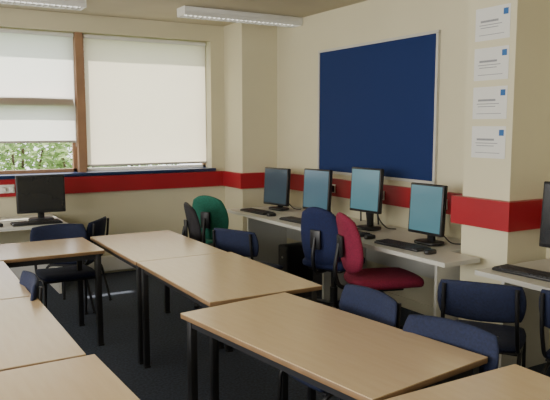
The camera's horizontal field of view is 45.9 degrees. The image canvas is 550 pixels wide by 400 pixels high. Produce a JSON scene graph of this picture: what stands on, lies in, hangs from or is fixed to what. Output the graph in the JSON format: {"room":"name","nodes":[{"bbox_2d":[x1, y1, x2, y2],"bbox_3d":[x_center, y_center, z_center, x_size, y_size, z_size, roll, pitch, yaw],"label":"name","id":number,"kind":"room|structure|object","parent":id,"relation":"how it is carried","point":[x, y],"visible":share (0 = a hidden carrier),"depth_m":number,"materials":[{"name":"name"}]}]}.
{"room":"computer lab","nodes":[
{"label":"computer lab","id":0,"kind":"room"},
{"bbox_2d":[0,7,224,272],"bbox_3d":[-2.998,-0.515,6.551,6.300,2.780,0.300,-4,8,-30],"label":"wall","id":1,"kind":"structure","parent":0,"point":[133,211],"depth_m":7.26,"materials":[{"name":"beige paint"}]},
{"bbox_2d":[0,184,14,193],"bbox_3d":[-2.687,-0.109,6.522,0.146,0.086,0.045,-4,8,-30],"label":"power socket","id":2,"kind":"object","parent":1,"relation":"attached to","point":[3,188],"visible":1,"depth_m":6.53,"materials":[{"name":"white plastic"}]},
{"bbox_2d":[9,255,133,279],"bbox_3d":[-3.106,0.780,6.407,5.820,0.160,0.090,-4,8,-30],"label":"baseboard","id":3,"kind":"structure","parent":1,"relation":"attached to","point":[109,262],"depth_m":7.09,"materials":[{"name":"white plastic"}]},
{"bbox_2d":[0,34,215,178],"bbox_3d":[-3.087,-0.951,6.355,5.400,1.510,0.260,-4,8,-30],"label":"window","id":4,"kind":"structure","parent":1,"relation":"in","point":[199,169],"depth_m":7.10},
{"bbox_2d":[0,28,76,142],"bbox_3d":[-2.730,-1.127,6.569,1.390,1.192,0.045,-4,8,-30],"label":"roller blind","id":5,"kind":"object","parent":4,"relation":"attached to","point":[37,84],"visible":1,"depth_m":6.72,"materials":[{"name":"white fabric"}]},
{"bbox_2d":[73,32,86,171],"bbox_3d":[-2.117,-1.042,7.008,0.076,1.475,0.190,-4,8,-30],"label":"window mullion","id":6,"kind":"object","parent":4,"relation":"attached to","point":[77,36],"depth_m":6.93,"materials":[{"name":"brown wood"}]},
{"bbox_2d":[83,34,205,166],"bbox_3d":[-1.429,-1.103,7.343,1.410,1.414,0.045,-4,8,-30],"label":"roller blind","id":7,"kind":"object","parent":4,"relation":"attached to","point":[145,98],"visible":1,"depth_m":7.32,"materials":[{"name":"white fabric"}]},
{"bbox_2d":[0,171,222,196],"bbox_3d":[-3.107,-0.095,6.330,5.840,0.175,0.050,-4,8,-30],"label":"trim","id":8,"kind":"structure","parent":1,"relation":"attached to","point":[103,183],"depth_m":7.22,"materials":[{"name":"red paint"}]},
{"bbox_2d":[223,171,264,188],"bbox_3d":[-0.285,-0.249,7.687,0.510,0.175,0.460,-4,8,-30],"label":"trim","id":9,"kind":"structure","parent":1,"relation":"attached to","point":[230,179],"depth_m":7.47,"materials":[{"name":"red paint"}]},
{"bbox_2d":[0,0,367,25],"bbox_3d":[-0.503,-1.491,2.177,6.700,0.150,10.130,-4,8,-30],"label":"ceiling","id":10,"kind":"structure","parent":0,"point":[157,10],"depth_m":6.35,"materials":[{"name":"paint"}]},
{"bbox_2d":[0,0,86,10],"bbox_3d":[-2.338,-1.772,5.677,1.320,0.085,0.200,-4,8,-30],"label":"fluorescent light","id":11,"kind":"object","parent":10,"relation":"attached to","point":[79,5],"visible":1,"depth_m":5.84,"materials":[{"name":"white plastic"}]},
{"bbox_2d":[177,6,302,27],"bbox_3d":[-0.340,-1.892,6.731,1.360,0.085,0.200,-4,8,-30],"label":"fluorescent light","id":12,"kind":"object","parent":10,"relation":"attached to","point":[190,12],"visible":1,"depth_m":6.64,"materials":[{"name":"white plastic"}]},
{"bbox_2d":[39,270,549,399],"bbox_3d":[-0.503,1.395,2.506,6.700,0.100,10.130,-4,8,-30],"label":"floor","id":13,"kind":"structure","parent":0,"point":[242,376],"depth_m":4.76,"materials":[{"name":"carpet"}]},
{"bbox_2d":[0,261,30,299],"bbox_3d":[-1.857,0.837,3.784,0.690,0.720,1.030,-4,8,-30],"label":"table","id":14,"kind":"object","parent":13,"relation":"on","point":[10,288],"visible":0.34,"depth_m":3.67,"materials":[{"name":"laminate"}]},
{"bbox_2d":[19,270,42,302],"bbox_3d":[-1.522,0.825,3.512,0.485,0.805,0.460,-4,7,-28],"label":"chair","id":15,"kind":"object","parent":13,"relation":"on","point":[28,279],"visible":0.21,"depth_m":3.53,"materials":[{"name":"blue fabric"}]},
{"bbox_2d":[0,214,66,293],"bbox_3d":[-3.016,0.596,5.896,2.080,0.720,0.800,-4,8,-30],"label":"computer desk","id":16,"kind":"object","parent":13,"relation":"on","point":[6,220],"visible":0.37,"depth_m":6.23,"materials":[{"name":"white laminate"}]},
{"bbox_2d":[10,219,62,226],"bbox_3d":[-2.202,0.208,6.007,0.440,0.024,0.150,-4,8,-30],"label":"keyboard","id":17,"kind":"object","parent":16,"relation":"on","point":[49,221],"visible":1,"depth_m":5.97,"materials":[{"name":"black plastic"}]},
{"bbox_2d":[15,174,65,220],"bbox_3d":[-2.238,-0.023,6.205,0.440,0.440,0.180,-3,7,-26],"label":"computer monitor","id":18,"kind":"object","parent":16,"relation":"on","point":[40,194],"visible":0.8,"depth_m":6.15,"materials":[{"name":"black plastic"}]},
{"bbox_2d":[0,296,85,371],"bbox_3d":[-1.311,0.939,2.892,0.690,0.720,1.040,-4,8,-30],"label":"table","id":19,"kind":"object","parent":13,"relation":"on","point":[30,335],"visible":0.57,"depth_m":2.80,"materials":[{"name":"laminate"}]},
{"bbox_2d":[0,237,104,345],"bbox_3d":[-1.931,0.727,4.750,1.220,0.720,0.640,-4,8,-30],"label":"table","id":20,"kind":"object","parent":13,"relation":"on","point":[21,254],"visible":1,"depth_m":4.76,"materials":[{"name":"laminate"}]},
{"bbox_2d":[30,223,95,314],"bbox_3d":[-1.707,0.623,5.288,0.460,0.805,0.485,-4,8,-30],"label":"chair","id":21,"kind":"object","parent":13,"relation":"on","point":[69,230],"visible":0.69,"depth_m":5.32,"materials":[{"name":"blue fabric"}]},
{"bbox_2d":[0,354,139,399],"bbox_3d":[-0.713,1.048,1.933,0.730,0.720,1.180,-4,8,-32],"label":"table","id":22,"kind":"object","parent":13,"relation":"on","point":[87,377],"visible":1,"depth_m":2.29,"materials":[{"name":"laminate"}]},
{"bbox_2d":[45,216,111,312],"bbox_3d":[-1.775,0.559,5.846,0.485,0.805,0.460,1,7,4],"label":"chair","id":23,"kind":"object","parent":13,"relation":"on","point":[97,227],"visible":0.45,"depth_m":5.68,"materials":[{"name":"blue fabric"}]},
{"bbox_2d":[90,230,225,364],"bbox_3d":[-0.928,0.694,5.036,0.680,0.720,1.150,-4,8,-30],"label":"table","id":24,"kind":"object","parent":13,"relation":"on","point":[131,248],"visible":0.59,"depth_m":4.84,"materials":[{"name":"laminate"}]},
{"bbox_2d":[182,202,212,307],"bbox_3d":[-0.538,0.479,5.956,0.573,0.940,0.566,6,9,44],"label":"swivel chair","id":25,"kind":"object","parent":13,"relation":"on","point":[192,224],"visible":0.2,"depth_m":5.75,"materials":[{"name":"grey fabric"}]},
{"bbox_2d":[192,195,228,243],"bbox_3d":[-0.540,0.405,6.521,0.573,0.960,0.566,-1,7,-4],"label":"swivel chair","id":26,"kind":"object","parent":13,"relation":"on","point":[211,212],"visible":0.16,"depth_m":6.24,"materials":[{"name":"green fabric"}]},
{"bbox_2d":[137,252,321,399],"bbox_3d":[-0.327,0.807,4.051,0.700,0.720,1.155,-4,8,-30],"label":"table","id":27,"kind":"object","parent":13,"relation":"on","point":[208,280],"visible":0.91,"depth_m":3.86,"materials":[{"name":"laminate"}]},
{"bbox_2d":[212,228,283,269],"bbox_3d":[-0.214,0.611,5.394,0.460,0.805,0.485,5,8,35],"label":"chair","id":28,"kind":"object","parent":13,"relation":"on","point":[243,243],"visible":0.31,"depth_m":5.15,"materials":[{"name":"blue fabric"}]},
{"bbox_2d":[223,23,276,257],"bbox_3d":[-0.289,-0.646,7.698,0.460,2.780,0.460,-4,8,-30],"label":"wall column","id":29,"kind":"structure","parent":13,"relation":"on","point":[250,50],"depth_m":7.47,"materials":[{"name":"beige paint"}]},
{"bbox_2d":[278,242,312,280],"bbox_3d":[0.243,0.656,6.784,0.395,0.400,0.180,-4,8,-30],"label":"computer tower","id":30,"kind":"object","parent":13,"relation":"on","point":[291,256],"visible":0.48,"depth_m":6.67,"materials":[{"name":"black plastic"}]},
{"bbox_2d":[313,272,321,297],"bbox_3d":[0.568,0.719,6.236,0.395,0.400,0.180,-4,8,-30],"label":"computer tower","id":31,"kind":"object","parent":13,"relation":"on","point":[317,278],"visible":0.14,"depth_m":6.13,"materials":[{"name":"black plastic"}]},
{"bbox_2d":[301,207,364,308],"bbox_3d":[0.493,0.512,5.529,0.571,0.970,0.574,-1,7,-5],"label":"swivel chair","id":32,"kind":"object","parent":13,"relation":"on","point":[319,231],"visible":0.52,"depth_m":5.30,"materials":[{"name":"blue fabric"}]},
{"bbox_2d":[181,292,487,399],"bbox_3d":[0.189,0.939,2.888,0.650,0.720,1.270,-5,8,-38],"label":"table","id":33,"kind":"object","parent":13,"relation":"on","point":[345,355],"visible":1,"depth_m":2.71,"materials":[{"name":"laminate"}]},
{"bbox_2d":[277,284,400,399],"bbox_3d":[0.302,0.861,3.196,0.485,0.805,0.460,-4,7,-28],"label":"chair","id":34,"kind":"object","parent":13,"relation":"on","point":[366,302],"visible":0.31,"depth_m":3.25,"materials":[{"name":"blue fabric"}]},
{"bbox_2d":[226,205,479,319],"bbox_3d":[0.627,0.594,5.918,0.780,0.720,3.260,-4,8,-30],"label":"computer desk","id":35,"kind":"object","parent":13,"relation":"on","point":[271,232],"visible":0.3,"depth_m":5.78,"materials":[{"name":"white laminate"}]},
{"bbox_2d":[240,208,273,214],"bbox_3d":[-0.186,0.118,6.795,0.150,0.024,0.440,-5,8,-35],"label":"keyboard","id":36,"kind":"object","parent":35,"relation":"on","point":[250,210],"visible":0.97,"depth_m":6.77,"materials":[{"name":"black plastic"}]},
{"bbox_2d":[267,213,275,216],"bbox_3d":[-0.037,0.146,6.524,0.105,0.031,0.060,-4,8,-30],"label":"computer mouse","id":37,"kind":"object","parent":35,"relation":"on","point":[268,214],"visible":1,"depth_m":6.49,"materials":[{"name":"black plastic"}]},
{"bbox_2d":[263,167,300,210],"bbox_3d":[0.077,-0.124,7.024,0.274,0.456,0.370,-6,9,-42],"label":"computer monitor","id":38,"kind":"object","parent":35,"relation":"on","point":[277,180],"visible":1,"depth_m":6.93,"materials":[{"name":"black plastic"}]},
{"bbox_2d":[279,216,300,223],"bbox_3d":[0.228,0.193,6.138,0.150,0.024,0.440,-5,8,-35],"label":"keyboard","id":39,"kind":"object","parent":35,"relation":"on","point":[289,218],"visible":0.6,"depth_m":6.18,"materials":[{"name":"black plastic"}]},
{"bbox_2d":[302,168,335,216],"bbox_3d":[0.469,-0.063,6.361,0.274,0.486,0.360,-6,9,-40],"label":"computer monitor","id":40,"kind":"object","parent":35,"relation":"on","point":[317,188],"visible":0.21,"depth_m":6.27,"materials":[{"name":"black plastic"}]},
{"bbox_2d":[359,231,369,236],"bbox_3d":[0.613,0.268,5.487,0.150,0.024,0.440,-5,8,-35],"label":"keyboard","id":41,"kind":"object","parent":35,"relation":"on","point":[362,234],"visible":0.18,"depth_m":5.32,"materials":[{"name":"black plastic"}]},
{"bbox_2d":[364,234,375,238],"bbox_3d":[0.762,0.295,5.216,0.105,0.031,0.060,-4,8,-30],"label":"computer mouse","id":42,"kind":"object","parent":35,"relation":"on","point":[370,236],"visible":1,"depth_m":5.19,"materials":[{"name":"black plastic"}]},
{"bbox_2d":[350,167,395,230],"bbox_3d":[0.854,-0.015,5.690,0.274,0.540,0.355,-5,8,-37],"label":"computer monitor","id":43,"kind":"object","parent":35,"relation":"on","point":[366,194],"visible":0.96,"depth_m":5.61,"materials":[{"name":"black plastic"}]},
{"bbox_2d":[374,239,430,251],"bbox_3d":[0.951,0.337,4.878,0.150,0.024,0.440,-5,8,-35],"label":"keyboard","id":44,"kind":"object","parent":35,"relation":"on","point":[388,242],"visible":0.98,"depth_m":4.83,"materials":[{"name":"black plastic"}]},
{"bbox_2d":[424,249,436,254],"bbox_3d":[1.100,0.364,4.607,0.105,0.031,0.060,-4,8,-30],"label":"computer mouse","id":45,"kind":"object","parent":35,"relation":"on","point":[426,251],"visible":1,"depth_m":4.58,"materials":[{"name":"black plastic"}]},
{"bbox_2d":[408,182,460,245],"bbox_3d":[1.220,0.104,4.980,0.274,0.466,0.340,-4,8,-33],"label":"computer monitor","id":46,"kind":"object","parent":35,"relation":"on","point":[428,202],"visible":0.99,"depth_m":4.90,"materials":[{"name":"black plastic"}]},
{"bbox_2d":[333,212,423,329],"bbox_3d":[0.765,0.575,4.895,0.689,0.990,0.576,-2,7,-13],"label":"swivel chair","id":47,"kind":"object","parent":13,"relation":"on","point":[349,247],"visible":0.58,"depth_m":4.74,"materials":[{"name":"red fabric"}]},
{"bbox_2d":[403,314,498,377],"bbox_3d":[0.594,0.925,2.633,0.485,0.805,0.460,-6,9,-43],"label":"chair","id":48,"kind":"object","parent":13,"relation":"on","point":[462,335],"visible":0.37,"depth_m":2.71,"materials":[{"name":"blue fabric"}]},
{"bbox_2d":[385,364,549,399],"bbox_3d":[0.922,1.058,1.847,0.670,0.720,1.170,-4,8,-30],"label":"table","id":49,"kind":"object","parent":13,"relation":"on","point":[511,382],"visible":1,"depth_m":2.24,"materials":[{"name":"laminate"}]},
{"bbox_2d":[437,279,526,367],"bbox_3d":[1.174,0.808,3.664,0.460,0.805,0.485,3,7,25],"label":"chair","id":50,"kind":"object","parent":13,"relation":"on","point":[470,300],"visible":0.77,"depth_m":3.44,"materials":[{"name":"blue fabric"}]},
{"bbox_2d":[475,258,549,367],"bbox_3d":[2.131,0.885,3.361,0.720,0.720,2.220,-4,8,-30],"label":"computer desk","id":51,"kind":"object","parent":13,"relation":"on","point":[532,287],"visible":0.56,"depth_m":4.31,"materials":[{"name":"white laminate"}]},
{"bbox_2d":[492,264,549,281],"bbox_3d":[1.549,0.443,3.948,0.150,0.024,0.440,-5,8,-35],"label":"keyboard","id":52,"kind":"object","parent":51,"relation":"on","point":[507,268],"visible":1,"depth_m":3.94,"materials":[{"name":"black plastic"}]},
{"bbox_2d":[539,181,549,247],"bbox_3d":[1.867,0.170,4.027,0.180,0.550,0.420,-5,8,-36],"label":"computer monitor","id":53,"kind":"object","parent":51,"relation":"on","point":[544,241],"visible":1,"depth_m":4.13,"materials":[{"name":"black plastic"}]},
{"bbox_2d":[539,289,549,374],"bbox_3d":[1.645,0.846,3.331,0.485,0.805,0.460,-6,9,-40],"label":"chair","id":54,"kind":"object","parent":13,"relation":"on","point":[544,298],"visible":0.95,"depth_m":3.31,"materials":[{"name":"blue fabric"}]},
{"bbox_2d":[277,0,549,344],"bbox_3d":[2.297,-0.222,3.982,0.200,2.780,10.130,-4,8,-30],"label":"wall","id":55,"kind":"structure","parent":0,"point":[298,47],"depth_m":6.03,"materials":[{"name":"paint"}]},
{"bbox_2d":[332,184,335,192],"bbox_3d":[0.620,-0.117,6.485,0.077,0.081,0.052,-4,8,-30],"label":"power socket","id":56,"kind":"object","parent":55,"relation":"attached to","point":[333,185],"visible":0.13,"depth_m":6.47,"materials":[{"name":"white plastic"}]},
{"bbox_2d":[290,173,462,214],"bbox_3d":[0.847,-0.083,6.228,0.050,0.175,3.220,-4,8,-30],"label":"trim","id":57,"kind":"structure","parent":55,"relation":"attached to","point":[399,196],"depth_m":5.89,"materials":[{"name":"red paint"}]},
{"bbox_2d":[317,30,440,183],"bbox_3d":[0.896,-0.838,6.078,0.027,1.260,1.730,-4,8,-30],"label":"notice board","id":58,"kind":"object","parent":55,"relation":"attached to","point":[378,100],"visible":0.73,"depth_m":5.92,"materials":[{"name":"blue fabric"}]},
{"bbox_2d":[384,291,549,349],"bbox_3d":[2.174,1.159,3.740,0.415,0.090,9.170,-4,8,-30],"label":"baseboard","id":59,"kind":"structure","parent":55,"relation":"attached to","point":[407,303],"depth_m":5.72,"materials":[{"name":"paint"}]},
{"bbox_2d":[451,195,542,231],"bbox_3d":[1.591,0.076,4.567,0.460,0.195,0.510,-4,8,-30],"label":"trim","id":60,"kind":"structure","parent":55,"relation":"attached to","point":[500,215],"depth_m":4.36,"materials":[{"name":"red paint"}]},
{"bbox_2d":[459,0,549,323],"bbox_3d":[1.617,-0.286,4.542,0.400,2.780,0.410,-4,8,-30],"label":"wall pillar","id":61,"kind":"structure","parent":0,"point":[524,170],"depth_m":4.36,"materials":[{"name":"paint"}]},
{"bbox_2d":[471,126,505,158],"bbox_3d":[1.448,-0.393,4.417,0.004,0.216,0.290,-4,8,-30],"label":"paper notice","id":62,"kind":"object","parent":61,"relation":"attached to","point":[487,141],"visible":1,"depth_m":4.41,"materials":[{"name":"white paper"}]},
{"bbox_2d":[472,85,507,118],"bbox_3d":[1.448,-0.656,4.387,0.004,0.216,0.290,-4,8,-30],"label":"paper notice","id":63,"kind":"object","parent":61,"relation":"attached to","point":[488,102],"visible":1,"depth_m":4.38,"materials":[{"name":"white paper"}]},
{"bbox_2d":[474,45,508,80],"bbox_3d":[1.448,-0.914,4.358,0.004,0.216,0.290,-4,8,-30],"label":"paper notice","id":64,"kind":"object","parent":61,"relation":"attached to","point":[491,63],"visible":1,"depth_m":4.35,"materials":[{"name":"white paper"}]},
{"bbox_2d":[475,3,510,41],"bbox_3d":[1.448,-1.177,4.328,0.004,0.216,0.290,-4,8,-30],"label":"paper notice","id":65,"kind":"object","parent":61,"relation":"attached to","point":[492,23],"visible":1,"depth_m":4.32,"materials":[{"name":"white paper"}]},
{"label":"outside","id":66,"kind":"structure","parent":0,"visible":0},
{"bbox_3d":[-7.826,0.007,17.339,28.000,0.100,22.370,-4,8,-30],"label":"lawn","id":67,"kind":"structure","parent":66,"visible":0},
{"bbox_2d":[0,143,35,170],"bbox_3d":[-5.227,-0.395,11.108,2.307,2.097,1.678,-4,8,-30],"label":"shrub","id":68,"kind":"object","parent":67,"relation":"on","point":[6,154],"visible":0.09,"depth_m":11.20,"materials":[{"name":"green plant"}]},
{"bbox_2d":[0,143,70,170],"bbox_3d":[-4.067,-0.220,10.289,1.882,1.935,1.418,-4,8,-30],"label":"shrub","id":69,"kind":"object","parent":67,"relation":"on","point":[7,149],"visible":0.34,"depth_m":10.00,"materials":[{"name":"green plant"}]},
{"bbox_2d":[0,143,72,170],"bbox_3d":[-4.047,-0.533,12.015,2.280,2.167,1.698,-4,8,-30],"label":"shrub","id":70,"kind":"object","parent":67,"relation":"on","point":[28,154],"visible":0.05,"depth_m":11.49,"materials":[{"name":"green plant"}]},
{"bbox_2d":[41,143,122,168],"bbox_3d":[-2.919,-0.130,10.161,1.722,1.787,1.251,-4,8,-30],"label":"shrub","id":71,"kind":"object","parent":67,"relation":"on","point":[61,159],"visible":0.12,"depth_m":9.84,"materials":[{"name":"green plant"}]},
{"bbox_2d":[100,164,176,166],"bbox_3d":[-2.328,-0.339,11.079,1.900,1.992,1.424,-4,8,-30],"label":"shrub","id":72,"kind":"object","parent":67,"relation":"on","point":[166,164],"visible":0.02,"depth_m":10.68,"materials":[{"name":"green plant"}]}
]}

